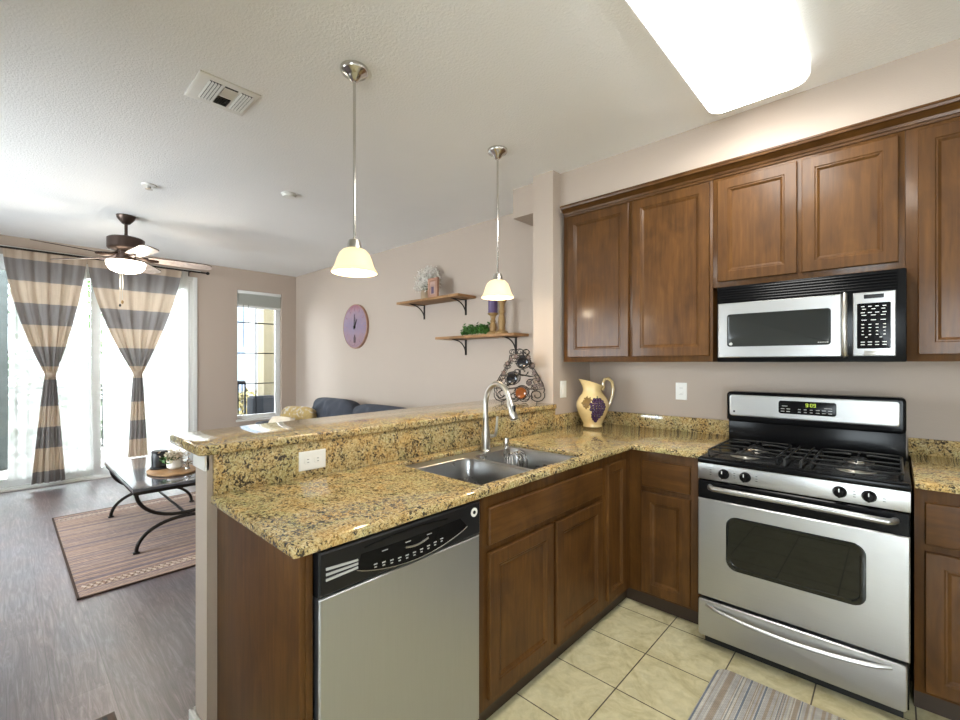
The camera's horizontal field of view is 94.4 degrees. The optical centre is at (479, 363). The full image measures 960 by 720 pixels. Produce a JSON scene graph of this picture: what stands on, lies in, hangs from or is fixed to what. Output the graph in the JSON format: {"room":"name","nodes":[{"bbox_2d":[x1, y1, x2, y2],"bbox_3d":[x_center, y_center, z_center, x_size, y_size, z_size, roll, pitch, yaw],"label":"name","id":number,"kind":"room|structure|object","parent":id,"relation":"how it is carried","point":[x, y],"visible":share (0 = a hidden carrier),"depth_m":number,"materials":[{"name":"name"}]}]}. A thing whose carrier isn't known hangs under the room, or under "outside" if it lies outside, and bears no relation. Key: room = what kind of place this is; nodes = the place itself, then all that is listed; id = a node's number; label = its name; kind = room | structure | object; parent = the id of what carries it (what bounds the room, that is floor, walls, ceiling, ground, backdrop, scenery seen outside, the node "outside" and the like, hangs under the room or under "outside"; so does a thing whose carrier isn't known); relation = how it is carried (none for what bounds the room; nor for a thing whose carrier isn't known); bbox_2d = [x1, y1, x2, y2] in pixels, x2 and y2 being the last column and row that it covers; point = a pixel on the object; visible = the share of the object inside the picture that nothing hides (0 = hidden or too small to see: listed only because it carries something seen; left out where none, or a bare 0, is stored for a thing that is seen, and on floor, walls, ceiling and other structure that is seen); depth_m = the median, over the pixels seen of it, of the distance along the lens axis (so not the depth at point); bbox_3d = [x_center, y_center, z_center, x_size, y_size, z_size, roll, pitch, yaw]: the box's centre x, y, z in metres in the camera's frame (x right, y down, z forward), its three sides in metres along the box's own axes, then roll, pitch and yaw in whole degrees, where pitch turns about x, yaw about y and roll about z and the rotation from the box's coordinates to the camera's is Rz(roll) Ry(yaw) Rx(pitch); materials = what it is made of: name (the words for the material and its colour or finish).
{"room":"kitchen","nodes":[
{"label":"kitchen","id":0,"kind":"room"},
{"bbox_2d":[0,235,295,430],"bbox_3d":[-4.848,0.005,5.128,0.120,2.755,5.485,0,0,43],"label":"wall","id":1,"kind":"structure","parent":0,"point":[216,291],"depth_m":6.33,"materials":[{"name":"beige paint"}]},
{"bbox_2d":[0,475,110,492],"bbox_3d":[-4.723,1.373,5.152,0.030,0.018,2.490,0,0,43],"label":"trim","id":2,"kind":"structure","parent":1,"relation":"attached to","point":[31,487],"depth_m":5.04,"materials":[{"name":"white paint"}]},
{"bbox_2d":[0,254,196,490],"bbox_3d":[-4.766,0.107,5.192,0.112,2.550,2.530,0,0,43],"label":"door","id":3,"kind":"structure","parent":1,"relation":"in","point":[95,312],"depth_m":5.34,"materials":[{"name":"white plastic"}]},
{"bbox_2d":[102,271,187,469],"bbox_3d":[-4.225,0.022,5.645,0.033,2.520,0.890,0,0,43],"label":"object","id":4,"kind":"object","parent":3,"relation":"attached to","point":[165,375],"visible":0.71,"depth_m":5.71,"materials":[{"name":"white glass"}]},
{"bbox_2d":[0,245,209,275],"bbox_3d":[-4.679,-1.218,5.118,0.140,0.080,2.754,0,0,43],"label":"curtain rod","id":5,"kind":"object","parent":1,"relation":"attached to","point":[8,247],"visible":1,"depth_m":5.05,"materials":[{"name":"black metal"}]},
{"bbox_2d":[3,248,86,484],"bbox_3d":[-4.803,0.052,4.930,0.100,2.540,0.668,0,0,43],"label":"striped curtain","id":6,"kind":"object","parent":5,"relation":"hanging from","point":[45,292],"visible":0.99,"depth_m":4.92,"materials":[{"name":"fabric"}]},
{"bbox_2d":[7,262,93,480],"bbox_3d":[-4.813,0.012,5.014,0.033,2.500,0.705,0,0,43],"label":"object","id":7,"kind":"object","parent":5,"relation":"hanging from","point":[26,375],"visible":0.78,"depth_m":5.06,"materials":[{"name":"white glass"}]},
{"bbox_2d":[87,259,181,456],"bbox_3d":[-4.251,-0.030,5.521,0.100,2.375,0.938,0,0,43],"label":"striped curtain","id":8,"kind":"object","parent":5,"relation":"hanging from","point":[136,327],"visible":0.97,"depth_m":5.51,"materials":[{"name":"fabric"}]},
{"bbox_2d":[236,416,274,421],"bbox_3d":[-3.318,0.839,6.704,0.076,0.031,0.680,0,0,43],"label":"window sill","id":9,"kind":"structure","parent":1,"relation":"attached to","point":[259,418],"depth_m":6.61,"materials":[{"name":"white paint"}]},
{"bbox_2d":[237,308,279,418],"bbox_3d":[-3.362,-0.120,6.746,0.045,1.899,0.640,0,0,43],"label":"window","id":10,"kind":"structure","parent":1,"relation":"in","point":[276,324],"depth_m":6.91,"materials":[{"name":"white plastic"}]},
{"bbox_2d":[237,290,280,351],"bbox_3d":[-3.325,-0.618,6.710,0.049,0.900,0.628,0,0,43],"label":"window blind","id":11,"kind":"object","parent":10,"relation":"attached to","point":[248,299],"visible":1,"depth_m":6.66,"materials":[{"name":"white plastic"}]},
{"bbox_2d":[196,455,216,719],"bbox_3d":[-0.272,0.853,2.410,0.134,1.058,2.174,0,0,43],"label":"wall","id":12,"kind":"structure","parent":0,"point":[206,513],"depth_m":1.59,"materials":[{"name":"beige paint"}]},
{"bbox_2d":[189,706,200,719],"bbox_3d":[-0.285,1.337,2.411,0.154,0.090,2.192,0,0,43],"label":"baseboard","id":13,"kind":"structure","parent":12,"relation":"attached to","point":[193,715],"depth_m":1.64,"materials":[{"name":"white paint"}]},
{"bbox_2d":[193,454,208,470],"bbox_3d":[-0.277,0.354,2.410,0.142,0.056,2.182,0,0,43],"label":"trim","id":14,"kind":"structure","parent":12,"relation":"attached to","point":[200,462],"depth_m":1.59,"materials":[{"name":"white paint"}]},
{"bbox_2d":[170,396,556,455],"bbox_3d":[-0.263,0.305,2.731,0.628,0.034,2.725,0,0,43],"label":"countertop","id":15,"kind":"structure","parent":12,"relation":"on","point":[256,436],"depth_m":2.05,"materials":[{"name":"stone"}]},
{"bbox_2d":[494,349,544,403],"bbox_3d":[0.291,0.091,3.251,0.368,0.392,0.200,0,0,8],"label":"wine rack","id":16,"kind":"object","parent":15,"relation":"on","point":[531,364],"visible":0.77,"depth_m":3.18,"materials":[{"name":"black metal"}]},
{"bbox_2d":[506,372,518,383],"bbox_3d":[0.248,0.110,3.306,0.083,0.083,0.298,0,0,8],"label":"wine bottle","id":17,"kind":"object","parent":16,"relation":"in","point":[512,378],"visible":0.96,"depth_m":3.17,"materials":[{"name":"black glass"}]},
{"bbox_2d":[515,387,527,398],"bbox_3d":[0.311,0.213,3.297,0.083,0.083,0.298,0,0,8],"label":"wine bottle","id":18,"kind":"object","parent":16,"relation":"in","point":[521,392],"visible":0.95,"depth_m":3.16,"materials":[{"name":"orange glass"}]},
{"bbox_2d":[517,356,529,367],"bbox_3d":[0.326,-0.007,3.295,0.083,0.083,0.298,0,0,8],"label":"wine bottle","id":19,"kind":"object","parent":16,"relation":"in","point":[523,361],"visible":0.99,"depth_m":3.15,"materials":[{"name":"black glass"}]},
{"bbox_2d":[213,409,554,494],"bbox_3d":[-0.210,0.404,2.365,0.019,0.160,2.156,0,0,43],"label":"backsplash","id":20,"kind":"structure","parent":12,"relation":"attached to","point":[240,470],"depth_m":2.00,"materials":[{"name":"stone"}]},
{"bbox_2d":[299,449,325,471],"bbox_3d":[-0.689,0.399,1.831,0.008,0.077,0.114,0,0,43],"label":"wall outlet","id":21,"kind":"object","parent":20,"relation":"attached to","point":[314,459],"visible":1,"depth_m":1.83,"materials":[{"name":"white plastic"}]},
{"bbox_2d":[304,457,311,464],"bbox_3d":[-0.701,0.399,1.814,0.002,0.028,0.032,0,0,43],"label":"receptacle","id":22,"kind":"object","parent":21,"relation":"attached to","point":[307,460],"depth_m":1.81,"materials":[{"name":"white plastic"}]},
{"bbox_2d":[314,456,321,462],"bbox_3d":[-0.672,0.399,1.845,0.002,0.028,0.032,0,0,43],"label":"receptacle","id":23,"kind":"object","parent":21,"relation":"attached to","point":[317,459],"depth_m":1.84,"materials":[{"name":"white plastic"}]},
{"bbox_2d":[555,411,582,428],"bbox_3d":[0.697,0.426,3.336,0.019,0.116,0.501,0,0,43],"label":"backsplash","id":24,"kind":"structure","parent":12,"relation":"attached to","point":[571,418],"depth_m":3.26,"materials":[{"name":"stone"}]},
{"bbox_2d":[421,290,427,298],"bbox_3d":[-0.579,-0.719,4.759,0.114,0.110,0.114,0,0,43],"label":"jar","id":25,"kind":"object","parent":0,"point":[424,294],"depth_m":4.71,"materials":[{"name":"beige ceramic"}]},
{"bbox_2d":[0,477,949,719],"bbox_3d":[-1.621,1.432,2.186,8.853,0.100,5.585,0,0,43],"label":"floor","id":26,"kind":"structure","parent":0,"point":[129,651],"depth_m":2.10,"materials":[{"name":"grey wood"}]},
{"bbox_2d":[96,711,116,719],"bbox_3d":[-1.506,1.379,1.611,0.120,0.008,0.300,0,0,43],"label":"floor vent","id":27,"kind":"object","parent":26,"relation":"in","point":[111,716],"visible":1,"depth_m":1.73,"materials":[{"name":"brown metal"}]},
{"bbox_2d":[52,492,195,599],"bbox_3d":[-2.465,1.373,3.909,1.982,0.017,1.768,0,0,43],"label":"area rug","id":28,"kind":"object","parent":26,"relation":"on","point":[97,549],"visible":0.46,"depth_m":3.36,"materials":[{"name":"brown fabric"}]},
{"bbox_2d":[105,452,195,554],"bbox_3d":[-2.686,1.131,3.820,1.280,0.478,0.678,0,0,43],"label":"coffee table","id":29,"kind":"object","parent":28,"relation":"on","point":[130,473],"visible":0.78,"depth_m":3.44,"materials":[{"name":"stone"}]},
{"bbox_2d":[146,464,195,476],"bbox_3d":[-2.540,0.882,3.669,0.468,0.018,0.337,0,0,43],"label":"wooden tray","id":30,"kind":"object","parent":29,"relation":"on","point":[166,472],"visible":0.69,"depth_m":3.58,"materials":[{"name":"brown wood"}]},
{"bbox_2d":[149,449,167,469],"bbox_3d":[-2.657,0.798,3.690,0.140,0.147,0.140,0,0,43],"label":"candle jar","id":31,"kind":"object","parent":30,"relation":"on","point":[156,464],"visible":0.84,"depth_m":3.64,"materials":[{"name":"black"}]},
{"bbox_2d":[158,448,190,468],"bbox_3d":[-2.523,0.768,3.678,0.244,0.207,0.255,0,0,-25],"label":"flower pot","id":32,"kind":"object","parent":30,"relation":"on","point":[172,462],"visible":1,"depth_m":3.65,"materials":[{"name":"white ceramic"}]},
{"bbox_2d":[181,456,192,468],"bbox_3d":[-2.424,0.821,3.685,0.060,0.102,0.099,0,0,43],"label":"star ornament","id":33,"kind":"object","parent":30,"relation":"on","point":[188,461],"visible":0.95,"depth_m":3.67,"materials":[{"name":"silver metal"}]},
{"bbox_2d":[217,508,312,719],"bbox_3d":[-0.691,0.939,1.384,0.651,0.887,0.036,0,0,43],"label":"end panel","id":34,"kind":"object","parent":26,"relation":"on","point":[265,595],"visible":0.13,"depth_m":1.33,"materials":[{"name":"brown wood"}]},
{"bbox_2d":[255,397,404,423],"bbox_3d":[-1.642,0.882,5.159,2.600,0.881,0.976,0,0,43],"label":"sofa","id":35,"kind":"object","parent":26,"relation":"on","point":[324,406],"visible":0.17,"depth_m":5.37,"materials":[{"name":"blue fabric"}]},
{"bbox_2d":[268,416,293,422],"bbox_3d":[-2.399,0.790,5.330,0.460,0.289,0.193,0,0,33],"label":"throw pillow","id":36,"kind":"object","parent":35,"relation":"on","point":[276,418],"visible":0.26,"depth_m":5.33,"materials":[{"name":"beige fabric"}]},
{"bbox_2d":[280,406,316,419],"bbox_3d":[-2.309,0.737,5.601,0.540,0.384,0.229,0,0,24],"label":"throw pillow","id":37,"kind":"object","parent":35,"relation":"on","point":[294,412],"visible":0.43,"depth_m":5.55,"materials":[{"name":"fabric"}]},
{"bbox_2d":[312,397,359,417],"bbox_3d":[-1.851,0.700,5.631,1.010,0.517,0.366,0,0,43],"label":"cushion","id":38,"kind":"object","parent":35,"relation":"on","point":[324,406],"depth_m":5.45,"materials":[{"name":"blue fabric"}]},
{"bbox_2d":[352,404,404,413],"bbox_3d":[-1.050,0.710,4.885,1.200,0.496,0.360,0,0,43],"label":"cushion","id":39,"kind":"object","parent":35,"relation":"on","point":[364,408],"depth_m":4.92,"materials":[{"name":"blue fabric"}]},
{"bbox_2d":[313,500,479,719],"bbox_3d":[-0.434,0.940,1.600,0.622,0.884,0.628,0,0,43],"label":"dishwasher","id":40,"kind":"object","parent":26,"relation":"on","point":[396,609],"visible":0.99,"depth_m":1.36,"materials":[{"name":"silver metal"}]},
{"bbox_2d":[478,459,602,719],"bbox_3d":[0.098,0.939,2.194,0.639,0.887,0.958,0,0,43],"label":"base cabinet","id":41,"kind":"object","parent":26,"relation":"on","point":[541,540],"visible":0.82,"depth_m":1.89,"materials":[{"name":"brown wood"}]},
{"bbox_2d":[597,450,628,622],"bbox_3d":[0.771,0.939,2.916,0.639,0.887,1.014,0,0,43],"label":"base cabinet","id":42,"kind":"object","parent":26,"relation":"on","point":[615,467],"visible":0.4,"depth_m":2.43,"materials":[{"name":"brown wood"}]},
{"bbox_2d":[211,423,728,558],"bbox_3d":[0.342,0.479,2.184,1.034,0.030,2.670,0,0,43],"label":"countertop","id":43,"kind":"structure","parent":42,"relation":"on","point":[301,517],"depth_m":1.63,"materials":[{"name":"stone"}]},
{"bbox_2d":[406,437,574,484],"bbox_3d":[0.072,0.554,2.169,0.536,0.249,0.789,0,0,43],"label":"double sink","id":44,"kind":"object","parent":43,"relation":"in","point":[478,467],"depth_m":2.24,"materials":[{"name":"metal"}]},
{"bbox_2d":[504,451,527,467],"bbox_3d":[0.202,0.570,2.479,0.093,0.149,0.100,0,0,43],"label":"sink caddy","id":45,"kind":"object","parent":44,"relation":"in","point":[521,460],"visible":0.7,"depth_m":2.48,"materials":[{"name":"silver metal"}]},
{"bbox_2d":[480,381,517,451],"bbox_3d":[0.110,0.291,2.345,0.080,0.390,0.326,0,0,-32],"label":"kitchen faucet","id":46,"kind":"object","parent":43,"relation":"on","point":[485,441],"visible":1,"depth_m":2.43,"materials":[{"name":"silver metal"}]},
{"bbox_2d":[576,377,614,427],"bbox_3d":[0.823,0.283,3.245,0.238,0.361,0.236,0,0,43],"label":"ceramic pitcher","id":47,"kind":"object","parent":43,"relation":"on","point":[592,406],"visible":1,"depth_m":3.18,"materials":[{"name":"yellow ceramic"}]},
{"bbox_2d":[627,449,700,623],"bbox_3d":[1.230,0.939,2.694,0.433,0.887,0.712,0,0,43],"label":"base cabinet","id":48,"kind":"object","parent":26,"relation":"on","point":[663,488],"visible":0.61,"depth_m":2.43,"materials":[{"name":"brown wood"}]},
{"bbox_2d":[688,669,844,719],"bbox_3d":[1.194,1.377,1.591,0.745,0.010,0.475,0,0,43],"label":"kitchen mat","id":49,"kind":"object","parent":26,"relation":"on","point":[729,695],"visible":1,"depth_m":1.78,"materials":[{"name":"grey fabric"}]},
{"bbox_2d":[698,391,911,717],"bbox_3d":[1.552,0.774,2.159,0.769,1.217,0.716,0,0,43],"label":"gas range","id":50,"kind":"object","parent":26,"relation":"on","point":[804,512],"visible":1,"depth_m":1.95,"materials":[{"name":"silver metal"}]},
{"bbox_2d":[698,443,911,491],"bbox_3d":[1.554,0.475,2.155,0.761,0.028,0.588,0,0,43],"label":"cooktop","id":51,"kind":"object","parent":50,"relation":"in","point":[791,468],"depth_m":2.00,"materials":[{"name":"black metal"}]},
{"bbox_2d":[781,408,831,414],"bbox_3d":[1.721,0.247,2.350,0.220,0.032,0.001,0,0,43],"label":"print","id":52,"kind":"object","parent":50,"relation":"attached to","point":[784,411],"depth_m":2.35,"materials":[{"name":"grey"}]},
{"bbox_2d":[910,462,959,719],"bbox_3d":[2.284,0.939,1.711,0.894,0.887,0.712,0,0,43],"label":"base cabinet","id":53,"kind":"object","parent":26,"relation":"on","point":[934,515],"visible":0.88,"depth_m":1.72,"materials":[{"name":"brown wood"}]},
{"bbox_2d":[910,454,959,494],"bbox_3d":[2.286,0.479,1.705,0.904,0.030,0.718,0,0,43],"label":"countertop","id":54,"kind":"structure","parent":53,"relation":"on","point":[932,473],"depth_m":1.87,"materials":[{"name":"stone"}]},
{"bbox_2d":[0,0,959,276],"bbox_3d":[-1.619,-1.423,2.115,8.953,0.100,5.685,0,0,43],"label":"ceiling","id":55,"kind":"structure","parent":0,"point":[94,106],"depth_m":2.37,"materials":[{"name":"white paint"}]},
{"bbox_2d":[30,213,211,306],"bbox_3d":[-3.263,-0.948,4.139,1.292,0.850,1.314,0,0,43],"label":"ceiling fan","id":56,"kind":"object","parent":55,"relation":"hanging from","point":[126,248],"visible":1,"depth_m":4.08,"materials":[{"name":"brown metal"}]},
{"bbox_2d":[141,182,156,190],"bbox_3d":[-2.551,-1.355,3.428,0.100,0.036,0.100,0,0,43],"label":"sprinkler","id":57,"kind":"object","parent":55,"relation":"attached to","point":[149,186],"visible":1,"depth_m":3.41,"materials":[{"name":"white paint"}]},
{"bbox_2d":[184,70,260,115],"bbox_3d":[-1.313,-1.364,2.272,0.270,0.017,0.274,0,0,43],"label":"ceiling vent","id":58,"kind":"object","parent":55,"relation":"in","point":[208,88],"visible":1,"depth_m":2.25,"materials":[{"name":"white paint"}]},
{"bbox_2d":[281,191,296,198],"bbox_3d":[-1.551,-1.358,3.611,0.120,0.030,0.120,0,0,43],"label":"smoke detector","id":59,"kind":"object","parent":55,"relation":"attached to","point":[286,194],"visible":1,"depth_m":3.58,"materials":[{"name":"white paint"}]},
{"bbox_2d":[331,60,377,276],"bbox_3d":[-0.586,-0.896,2.076,0.212,0.953,0.212,0,0,43],"label":"pendant lamp","id":60,"kind":"object","parent":55,"relation":"hanging from","point":[352,260],"visible":1,"depth_m":2.05,"materials":[{"name":"white glass"}]},
{"bbox_2d":[481,145,513,299],"bbox_3d":[0.113,-0.896,2.865,0.212,0.953,0.212,0,0,43],"label":"pendant lamp","id":61,"kind":"object","parent":55,"relation":"hanging from","point":[497,288],"visible":1,"depth_m":2.83,"materials":[{"name":"white glass"}]},
{"bbox_2d":[625,0,810,113],"bbox_3d":[0.929,-1.319,1.720,0.436,0.107,1.288,0,0,43],"label":"ceiling light","id":62,"kind":"object","parent":55,"relation":"attached to","point":[731,54],"visible":1,"depth_m":1.78,"materials":[{"name":"white plastic"}]},
{"bbox_2d":[513,183,532,225],"bbox_3d":[0.504,-1.259,3.593,0.264,0.228,0.428,0,0,43],"label":"wall","id":63,"kind":"structure","parent":0,"point":[522,196],"depth_m":3.47,"materials":[{"name":"beige paint"}]},
{"bbox_2d":[533,170,589,414],"bbox_3d":[0.633,0.005,3.410,0.175,2.755,0.521,0,0,43],"label":"wall column","id":64,"kind":"structure","parent":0,"point":[548,222],"depth_m":3.22,"materials":[{"name":"beige paint"}]},
{"bbox_2d":[560,381,565,397],"bbox_3d":[0.611,0.191,3.251,0.010,0.122,0.078,0,0,43],"label":"light switch","id":65,"kind":"object","parent":64,"relation":"attached to","point":[562,383],"visible":1,"depth_m":3.24,"materials":[{"name":"white plastic"}]},
{"bbox_2d":[296,213,959,631],"bbox_3d":[0.287,0.005,4.157,8.953,2.755,0.100,0,0,43],"label":"wall","id":66,"kind":"structure","parent":0,"point":[400,362],"depth_m":4.43,"materials":[{"name":"beige paint"}]},
{"bbox_2d":[343,304,368,348],"bbox_3d":[-1.645,-0.483,5.859,0.584,0.584,0.046,0,0,43],"label":"wall clock","id":67,"kind":"object","parent":66,"relation":"attached to","point":[356,321],"visible":1,"depth_m":5.82,"materials":[{"name":"purple metal"}]},
{"bbox_2d":[397,293,475,319],"bbox_3d":[-0.477,-0.573,4.630,0.964,0.181,0.250,0,0,43],"label":"wall shelf","id":68,"kind":"object","parent":66,"relation":"attached to","point":[457,296],"visible":1,"depth_m":4.54,"materials":[{"name":"brown wood"}]},
{"bbox_2d":[414,265,440,298],"bbox_3d":[-0.557,-0.859,4.735,0.393,0.389,0.226,0,0,43],"label":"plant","id":69,"kind":"object","parent":68,"relation":"on","point":[428,272],"visible":0.7,"depth_m":4.71,"materials":[{"name":"white plant"}]},
{"bbox_2d":[428,277,438,297],"bbox_3d":[-0.473,-0.767,4.550,0.150,0.205,0.042,0,0,43],"label":"picture frame","id":70,"kind":"object","parent":68,"relation":"on","point":[433,283],"visible":0.84,"depth_m":4.53,"materials":[{"name":"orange wood"}]},
{"bbox_2d":[435,333,528,354],"bbox_3d":[-0.009,-0.170,4.214,1.008,0.181,0.220,0,0,43],"label":"wall shelf","id":71,"kind":"object","parent":66,"relation":"attached to","point":[498,335],"visible":0.94,"depth_m":4.10,"materials":[{"name":"brown wood"}]},
{"bbox_2d":[460,322,489,335],"bbox_3d":[-0.028,-0.328,4.233,0.209,0.134,0.342,0,0,-34],"label":"plant","id":72,"kind":"object","parent":71,"relation":"on","point":[482,328],"visible":0.92,"depth_m":4.17,"materials":[{"name":"green plant"}]},
{"bbox_2d":[486,313,497,333],"bbox_3d":[0.120,-0.361,4.108,0.120,0.200,0.120,0,0,43],"label":"candlestick","id":73,"kind":"object","parent":71,"relation":"on","point":[492,326],"visible":0.84,"depth_m":4.08,"materials":[{"name":"brown wood"}]},
{"bbox_2d":[488,300,497,312],"bbox_3d":[0.120,-0.532,4.108,0.088,0.139,0.087,0,0,43],"label":"pillar candle","id":74,"kind":"object","parent":73,"relation":"on","point":[492,304],"visible":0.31,"depth_m":4.07,"materials":[{"name":"purple wax"}]},
{"bbox_2d":[495,300,507,333],"bbox_3d":[0.195,-0.419,3.983,0.120,0.315,0.120,0,0,43],"label":"candlestick","id":75,"kind":"object","parent":71,"relation":"on","point":[501,319],"visible":0.76,"depth_m":3.96,"materials":[{"name":"brown wood"}]},
{"bbox_2d":[564,180,716,361],"bbox_3d":[1.104,-0.533,3.018,0.987,1.050,0.447,0,0,43],"label":"upper cabinet","id":76,"kind":"object","parent":66,"relation":"attached to","point":[638,274],"visible":0.84,"depth_m":2.80,"materials":[{"name":"brown wood"}]},
{"bbox_2d":[560,94,959,217],"bbox_3d":[1.556,-1.076,2.274,2.648,0.067,0.062,0,0,43],"label":"crown molding","id":77,"kind":"structure","parent":76,"relation":"attached to","point":[947,108],"depth_m":2.27,"materials":[{"name":"brown wood"}]},
{"bbox_2d":[603,411,728,435],"bbox_3d":[1.298,0.426,3.132,1.176,0.116,0.020,0,0,43],"label":"backsplash","id":78,"kind":"structure","parent":66,"relation":"attached to","point":[688,424],"depth_m":3.09,"materials":[{"name":"stone"}]},
{"bbox_2d":[676,383,686,399],"bbox_3d":[1.384,0.194,3.059,0.074,0.117,0.008,0,0,43],"label":"wall outlet","id":79,"kind":"object","parent":66,"relation":"attached to","point":[681,388],"visible":1,"depth_m":3.06,"materials":[{"name":"white plastic"}]},
{"bbox_2d":[713,130,904,289],"bbox_3d":[1.754,-0.742,2.411,0.790,0.632,0.447,0,0,43],"label":"upper cabinet","id":80,"kind":"object","parent":66,"relation":"attached to","point":[840,210],"visible":0.85,"depth_m":2.20,"materials":[{"name":"brown wood"}]},
{"bbox_2d":[717,268,906,361],"bbox_3d":[1.736,-0.214,2.360,0.758,0.416,0.530,0,0,43],"label":"microwave","id":81,"kind":"object","parent":80,"relation":"attached to","point":[853,317],"visible":1,"depth_m":2.15,"materials":[{"name":"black metal"}]},
{"bbox_2d":[861,305,886,344],"bbox_3d":[1.777,-0.171,2.008,0.088,0.177,0.001,0,0,43],"label":"keypad","id":82,"kind":"object","parent":81,"relation":"on","point":[873,317],"depth_m":2.01,"materials":[{"name":"white"}]},
{"bbox_2d":[905,116,959,361],"bbox_3d":[2.361,-0.533,1.845,0.866,1.050,0.447,0,0,43],"label":"upper cabinet","id":83,"kind":"object","parent":66,"relation":"attached to","point":[932,151],"visible":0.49,"depth_m":1.92,"materials":[{"name":"brown wood"}]},
{"bbox_2d":[908,437,959,458],"bbox_3d":[2.535,0.433,1.977,0.910,0.102,0.020,0,0,43],"label":"backsplash","id":84,"kind":"structure","parent":66,"relation":"attached to","point":[917,446],"depth_m":2.22,"materials":[{"name":"stone"}]},
{"bbox_2d":[560,38,959,213],"bbox_3d":[2.017,-1.231,2.181,3.526,0.283,0.428,0,0,43],"label":"wall","id":85,"kind":"structure","parent":0,"point":[932,74],"depth_m":2.30,"materials":[{"name":"beige paint"}]},
{"label":"outside","id":86,"kind":"structure","parent":0,"visible":0},
{"bbox_2d":[0,451,102,478],"bbox_3d":[-5.281,1.492,6.296,2.087,0.180,8.000,0,0,43],"label":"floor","id":87,"kind":"structure","parent":86,"point":[3,472],"depth_m":5.73,"materials":[{"name":"white"}]},
{"bbox_2d":[0,270,7,468],"bbox_3d":[-6.965,-0.218,5.435,0.600,3.200,1.645,0,0,43],"label":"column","id":88,"kind":"structure","parent":87,"relation":"on","point":[3,277],"depth_m":5.80,"materials":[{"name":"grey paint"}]},
{"bbox_2d":[101,381,243,446],"bbox_3d":[-5.502,0.817,7.295,0.060,0.970,3.040,0,0,43],"label":"balcony railing","id":89,"kind":"object","parent":87,"relation":"on","point":[237,381],"visible":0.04,"depth_m":6.90,"materials":[{"name":"grey metal"}]},
{"bbox_2d":[237,381,245,414],"bbox_3d":[-4.514,0.851,7.939,0.466,1.063,0.486,0,0,43],"label":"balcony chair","id":90,"kind":"object","parent":87,"relation":"on","point":[239,381],"visible":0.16,"depth_m":7.94,"materials":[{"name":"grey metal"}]},
{"bbox_2d":[247,395,273,414],"bbox_3d":[-3.745,0.972,7.639,0.260,0.820,0.400,0,0,43],"label":"planter box","id":91,"kind":"object","parent":87,"relation":"on","point":[265,403],"visible":0.41,"depth_m":7.53,"materials":[{"name":"grey metal"}]},
{"bbox_2d":[257,309,273,395],"bbox_3d":[-3.804,-0.318,8.090,0.300,3.400,0.360,0,0,43],"label":"pillar","id":92,"kind":"structure","parent":87,"relation":"on","point":[265,332],"depth_m":7.93,"materials":[{"name":"beige paint"}]},
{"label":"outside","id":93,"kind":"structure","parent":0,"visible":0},
{"bbox_3d":[-25.298,4.482,23.605,50.800,0.200,80.000,0,0,43],"label":"ground","id":94,"kind":"structure","parent":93,"visible":0},
{"bbox_2d":[8,279,102,451],"bbox_3d":[-8.443,0.728,9.716,1.829,7.311,3.914,0,0,43],"label":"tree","id":95,"kind":"object","parent":94,"relation":"on","point":[88,281],"visible":0.02,"depth_m":9.29,"materials":[{"name":"green plant"}]},
{"bbox_2d":[237,307,254,411],"bbox_3d":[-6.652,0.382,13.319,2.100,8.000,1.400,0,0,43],"label":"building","id":96,"kind":"structure","parent":94,"relation":"on","point":[245,362],"depth_m":12.23,"materials":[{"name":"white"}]},
{"bbox_2d":[237,387,254,414],"bbox_3d":[-5.190,2.449,9.682,1.052,3.867,1.130,0,0,43],"label":"bush","id":97,"kind":"object","parent":94,"relation":"on","point":[241,406],"visible":0.14,"depth_m":9.58,"materials":[{"name":"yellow plant"}]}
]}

